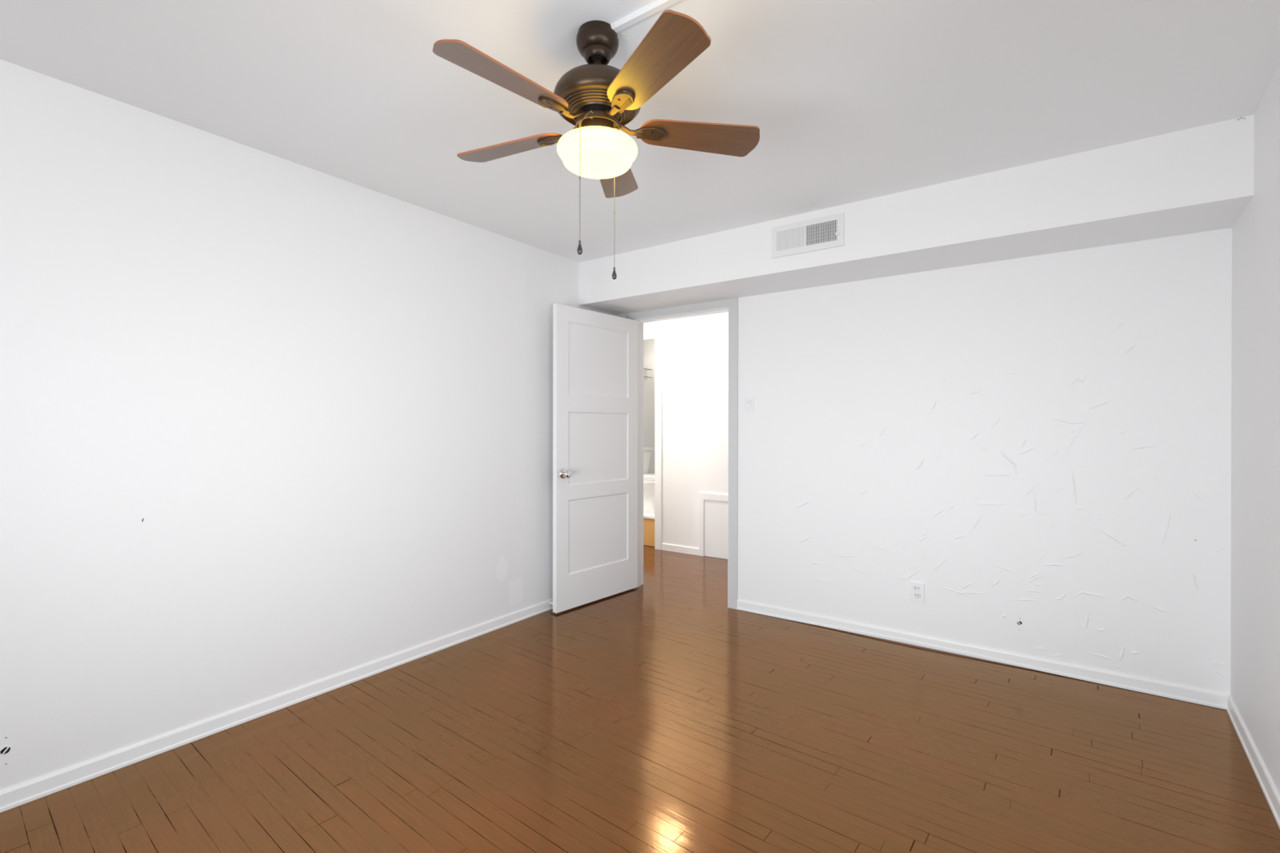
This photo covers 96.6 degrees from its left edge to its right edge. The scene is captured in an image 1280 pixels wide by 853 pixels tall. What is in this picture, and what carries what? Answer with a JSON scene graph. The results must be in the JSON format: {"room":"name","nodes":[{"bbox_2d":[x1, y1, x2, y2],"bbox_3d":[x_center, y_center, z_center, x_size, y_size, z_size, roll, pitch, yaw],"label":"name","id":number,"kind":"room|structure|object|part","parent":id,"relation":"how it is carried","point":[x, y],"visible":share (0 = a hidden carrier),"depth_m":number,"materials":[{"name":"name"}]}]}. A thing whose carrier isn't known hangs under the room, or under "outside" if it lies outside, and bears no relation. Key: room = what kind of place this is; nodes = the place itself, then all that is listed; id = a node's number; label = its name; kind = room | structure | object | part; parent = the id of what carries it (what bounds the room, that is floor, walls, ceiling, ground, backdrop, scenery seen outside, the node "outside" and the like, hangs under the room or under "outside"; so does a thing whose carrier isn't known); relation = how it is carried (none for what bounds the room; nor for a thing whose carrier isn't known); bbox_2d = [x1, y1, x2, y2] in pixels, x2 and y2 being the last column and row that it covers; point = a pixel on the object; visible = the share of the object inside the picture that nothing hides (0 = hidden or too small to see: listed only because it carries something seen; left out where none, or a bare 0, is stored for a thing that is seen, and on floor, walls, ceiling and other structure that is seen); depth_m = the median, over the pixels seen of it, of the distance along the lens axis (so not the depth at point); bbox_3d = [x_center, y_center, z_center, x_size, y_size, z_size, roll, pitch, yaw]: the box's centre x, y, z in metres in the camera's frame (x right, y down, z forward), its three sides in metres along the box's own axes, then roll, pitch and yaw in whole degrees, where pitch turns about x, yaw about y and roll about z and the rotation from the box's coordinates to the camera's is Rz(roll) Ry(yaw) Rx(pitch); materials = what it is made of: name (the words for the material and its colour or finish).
{"room":"empty bedroom","nodes":[
{"label":"empty bedroom","id":0,"kind":"room"},
{"bbox_2d":[0,59,617,791],"bbox_3d":[-1.547,0.024,2.639,0.100,2.418,4.570,0,0,35],"label":"wall","id":1,"kind":"structure","parent":0,"point":[322,402],"depth_m":2.34,"materials":[{"name":"white paint"}]},
{"bbox_2d":[0,737,12,764],"bbox_3d":[-2.053,1.047,1.844,0.002,0.089,0.031,0,0,35],"label":"cable hole","id":2,"kind":"object","parent":1,"relation":"attached to","point":[6,749],"visible":1,"depth_m":1.84,"materials":[{"name":"plastic"}]},
{"bbox_2d":[0,598,552,812],"bbox_3d":[-1.467,1.201,2.657,0.014,0.064,4.450,0,0,35],"label":"baseboard","id":3,"kind":"structure","parent":1,"relation":"attached to","point":[20,794],"depth_m":2.34,"materials":[{"name":"white paint"}]},
{"bbox_2d":[0,545,1279,852],"bbox_3d":[-0.362,1.259,2.624,5.454,0.050,5.919,0,0,35],"label":"floor","id":4,"kind":"structure","parent":0,"point":[659,715],"depth_m":2.13,"materials":[{"name":"brown wood"}]},
{"bbox_2d":[0,0,1279,262],"bbox_3d":[0.149,-1.224,3.333,5.454,0.080,7.670,0,0,35],"label":"ceiling","id":5,"kind":"structure","parent":0,"point":[850,101],"depth_m":1.95,"materials":[{"name":"white paint"}]},
{"bbox_2d":[432,9,759,279],"bbox_3d":[-0.156,-0.827,1.702,0.974,0.706,0.968,0,0,35],"label":"ceiling fan","id":6,"kind":"object","parent":5,"relation":"hanging from","point":[597,98],"visible":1,"depth_m":1.62,"materials":[{"name":"brown wood"}]},
{"bbox_3d":[-0.345,-0.904,1.477,0.131,0.006,0.384,19,13,41],"label":"blade","id":7,"kind":"part","parent":6,"relation":"part of","materials":[{"name":"brown wood"}]},
{"bbox_3d":[-0.418,-0.905,1.846,0.384,0.006,0.131,0,14,25],"label":"blade","id":8,"kind":"part","parent":6,"relation":"part of","materials":[{"name":"brown wood"}]},
{"bbox_3d":[-0.168,-0.503,1.593,0.015,0.039,0.015,0,0,35],"label":"pull knob","id":9,"kind":"part","parent":6,"relation":"part of","materials":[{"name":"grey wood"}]},
{"bbox_3d":[-0.152,-0.716,1.621,0.005,0.391,0.069,0,0,29],"label":"pull chain","id":10,"kind":"part","parent":6,"relation":"part of","materials":[{"name":"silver metal"}]},
{"bbox_3d":[-0.128,-0.826,1.712,0.241,0.105,0.241,0,0,35],"label":"lamp shade","id":11,"kind":"part","parent":6,"relation":"part of","materials":[{"name":"white glass"}]},
{"bbox_3d":[-0.082,-0.494,1.829,0.015,0.039,0.015,0,0,35],"label":"pull knob","id":12,"kind":"part","parent":6,"relation":"part of","materials":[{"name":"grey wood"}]},
{"bbox_3d":[-0.101,-0.712,1.799,0.005,0.400,0.074,0,0,33],"label":"pull chain","id":13,"kind":"part","parent":6,"relation":"part of","materials":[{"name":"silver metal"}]},
{"bbox_3d":[-0.090,-0.905,2.029,0.131,0.006,0.384,-14,-2,7],"label":"blade","id":14,"kind":"part","parent":6,"relation":"part of","materials":[{"name":"brown wood"}]},
{"bbox_3d":[0.028,-0.903,1.432,0.131,0.006,0.384,16,-7,-28],"label":"blade","id":15,"kind":"part","parent":6,"relation":"part of","materials":[{"name":"brown wood"}]},
{"bbox_3d":[0.186,-0.904,1.774,0.384,0.006,0.131,0,-14,-11],"label":"blade","id":16,"kind":"part","parent":6,"relation":"part of","materials":[{"name":"brown wood"}]},
{"bbox_2d":[610,0,680,32],"bbox_3d":[0.560,-1.172,1.226,1.573,0.014,0.028,0,0,35],"label":"cover","id":17,"kind":"object","parent":5,"relation":"attached to","point":[654,7],"visible":1,"depth_m":1.61,"materials":[{"name":"white paint"}]},
{"bbox_2d":[643,340,654,473],"bbox_3d":[0.838,0.020,6.414,1.990,2.418,1.651,0,0,35],"label":"wall","id":18,"kind":"structure","parent":0,"point":[649,346],"depth_m":6.94,"materials":[{"name":"white paint"}]},
{"bbox_2d":[644,368,652,379],"bbox_3d":[-0.050,-0.650,6.660,0.055,0.135,0.620,0,0,35],"label":"wall rack","id":19,"kind":"object","parent":18,"relation":"attached to","point":[647,369],"visible":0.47,"depth_m":6.86,"materials":[{"name":"grey metal"}]},
{"bbox_2d":[643,518,654,546],"bbox_3d":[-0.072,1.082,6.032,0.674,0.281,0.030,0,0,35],"label":"cabinet","id":20,"kind":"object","parent":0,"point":[648,524],"depth_m":5.89,"materials":[{"name":"brown wood"}]},
{"bbox_2d":[643,514,654,519],"bbox_3d":[-0.059,0.929,6.050,0.674,0.026,0.095,0,0,35],"label":"countertop","id":21,"kind":"structure","parent":20,"relation":"on","point":[645,516],"depth_m":5.90,"materials":[{"name":"white stone"}]},
{"bbox_2d":[644,311,728,559],"bbox_3d":[0.820,0.022,5.362,4.000,2.418,0.085,0,0,35],"label":"wall","id":22,"kind":"structure","parent":0,"point":[695,349],"depth_m":5.53,"materials":[{"name":"white paint"}]},
{"bbox_2d":[644,330,662,550],"bbox_3d":[-0.090,0.128,6.000,0.818,2.200,0.101,0,0,35],"label":"door frame","id":23,"kind":"structure","parent":22,"relation":"attached to","point":[656,336],"depth_m":5.74,"materials":[{"name":"white paint"}]},
{"bbox_2d":[661,542,698,555],"bbox_3d":[0.396,1.196,5.606,0.431,0.068,0.012,0,0,35],"label":"baseboard","id":24,"kind":"structure","parent":22,"relation":"attached to","point":[668,547],"depth_m":5.60,"materials":[{"name":"white paint"}]},
{"bbox_2d":[698,493,728,559],"bbox_3d":[0.872,0.929,5.264,0.740,0.603,0.016,0,0,35],"label":"access panel","id":25,"kind":"object","parent":22,"relation":"attached to","point":[713,512],"visible":0.44,"depth_m":5.39,"materials":[{"name":"white paint"}]},
{"bbox_2d":[578,114,1253,315],"bbox_3d":[1.096,-1.030,3.285,3.454,0.304,0.450,0,0,35],"label":"soffit","id":26,"kind":"structure","parent":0,"point":[1200,179],"depth_m":2.71,"materials":[{"name":"white paint"}]},
{"bbox_2d":[771,212,844,258],"bbox_3d":[0.912,-1.051,3.129,0.404,0.174,0.016,0,0,35],"label":"air vent","id":27,"kind":"object","parent":26,"relation":"in","point":[824,232],"visible":1,"depth_m":3.13,"materials":[{"name":"white metal"}]},
{"bbox_2d":[617,227,1231,694],"bbox_3d":[1.298,0.026,3.486,3.754,2.418,0.120,0,0,35],"label":"wall","id":28,"kind":"structure","parent":0,"point":[1042,441],"depth_m":2.96,"materials":[{"name":"white paint"}]},
{"bbox_2d":[552,303,637,613],"bbox_3d":[-0.291,0.203,4.055,0.148,2.034,0.831,0,0,41],"label":"door","id":29,"kind":"structure","parent":28,"relation":"in","point":[595,353],"depth_m":4.00,"materials":[{"name":"white paint"}]},
{"bbox_3d":[-0.564,0.307,3.749,0.024,0.056,0.010,0,0,41],"label":"latch plate","id":30,"kind":"part","parent":29,"relation":"part of","materials":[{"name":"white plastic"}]},
{"bbox_3d":[-0.487,0.307,3.763,0.063,0.066,0.066,0,0,41],"label":"knob","id":31,"kind":"part","parent":29,"relation":"part of","materials":[{"name":"silver metal"}]},
{"bbox_3d":[-0.297,0.738,4.059,0.031,0.502,0.600,0,0,41],"label":"panel","id":32,"kind":"part","parent":29,"relation":"part of","materials":[{"name":"white paint"}]},
{"bbox_3d":[-0.296,-0.465,4.057,0.031,0.493,0.600,0,0,41],"label":"panel","id":33,"kind":"part","parent":29,"relation":"part of","materials":[{"name":"white paint"}]},
{"bbox_3d":[-0.296,0.142,4.058,0.031,0.496,0.600,0,0,41],"label":"panel","id":34,"kind":"part","parent":29,"relation":"part of","materials":[{"name":"white paint"}]},
{"bbox_2d":[626,297,737,609],"bbox_3d":[0.313,0.176,4.189,0.945,2.112,0.136,0,0,35],"label":"door frame","id":35,"kind":"structure","parent":28,"relation":"attached to","point":[732,304],"depth_m":3.90,"materials":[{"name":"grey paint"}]},
{"bbox_2d":[744,396,754,412],"bbox_3d":[0.728,-0.155,3.814,0.070,0.101,0.016,0,0,35],"label":"light switch","id":36,"kind":"object","parent":28,"relation":"attached to","point":[748,401],"visible":1,"depth_m":3.81,"materials":[{"name":"white plastic"}]},
{"bbox_2d":[910,581,924,602],"bbox_3d":[1.567,0.929,3.223,0.075,0.108,0.008,0,0,35],"label":"power outlet","id":37,"kind":"object","parent":28,"relation":"attached to","point":[917,588],"visible":1,"depth_m":3.22,"materials":[{"name":"white plastic"}]},
{"bbox_2d":[913,585,919,591],"bbox_3d":[1.565,0.909,3.222,0.035,0.029,0.002,0,0,35],"label":"socket","id":38,"kind":"object","parent":37,"relation":"attached to","point":[916,588],"depth_m":3.22,"materials":[{"name":"white plastic"}]},
{"bbox_2d":[913,592,920,598],"bbox_3d":[1.566,0.950,3.221,0.035,0.028,0.002,0,0,35],"label":"socket","id":39,"kind":"object","parent":37,"relation":"attached to","point":[916,595],"depth_m":3.22,"materials":[{"name":"white plastic"}]},
{"bbox_2d":[737,599,1228,709],"bbox_3d":[1.622,1.202,3.181,2.361,0.064,0.014,0,0,35],"label":"baseboard","id":40,"kind":"structure","parent":28,"relation":"attached to","point":[1200,696],"depth_m":2.94,"materials":[{"name":"white paint"}]},
{"bbox_2d":[1016,617,1022,630],"bbox_3d":[1.962,1.016,2.946,0.029,0.062,0.002,0,0,35],"label":"cable hole","id":41,"kind":"object","parent":28,"relation":"attached to","point":[1019,622],"visible":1,"depth_m":2.95,"materials":[{"name":"plastic"}]},
{"bbox_2d":[1230,62,1279,794],"bbox_3d":[1.148,0.032,0.611,0.120,2.418,4.750,0,0,39],"label":"wall","id":42,"kind":"structure","parent":0,"point":[1255,651],"depth_m":2.05,"materials":[{"name":"white paint"}]},
{"bbox_2d":[1226,693,1279,828],"bbox_3d":[1.192,1.206,0.776,0.014,0.068,4.440,0,0,39],"label":"baseboard","id":43,"kind":"structure","parent":42,"relation":"attached to","point":[1272,795],"depth_m":2.05,"materials":[{"name":"white paint"}]},
{"bbox_3d":[0.808,0.957,6.375,1.790,0.030,1.551,0,0,35],"label":"floor","id":44,"kind":"structure","parent":0,"visible":0},
{"bbox_2d":[643,447,654,513],"bbox_3d":[0.127,0.587,6.357,0.690,0.708,0.426,0,0,35],"label":"toilet","id":45,"kind":"object","parent":44,"relation":"on","point":[648,478],"visible":0.28,"depth_m":6.27,"materials":[{"name":"white ceramic"}]},
{"bbox_3d":[-0.064,0.417,6.493,0.210,0.297,0.405,0,0,35],"label":"tank","id":46,"kind":"part","parent":45,"relation":"part of","materials":[{"name":"white ceramic"}]},
{"bbox_3d":[-0.061,0.250,6.491,0.228,0.036,0.426,0,0,35],"label":"tank lid","id":47,"kind":"part","parent":45,"relation":"part of","materials":[{"name":"white ceramic"}]},
{"bbox_3d":[0.197,0.559,6.307,0.512,0.020,0.376,0,0,35],"label":"seat","id":48,"kind":"part","parent":45,"relation":"part of","materials":[{"name":"white ceramic"}]},
{"bbox_3d":[0.196,0.536,6.308,0.519,0.022,0.378,0,0,35],"label":"seat lid","id":49,"kind":"part","parent":45,"relation":"part of","materials":[{"name":"white ceramic"}]},
{"bbox_3d":[0.174,0.755,6.324,0.555,0.372,0.370,0,0,35],"label":"bowl","id":50,"kind":"part","parent":45,"relation":"part of","materials":[{"name":"white ceramic"}]}
]}

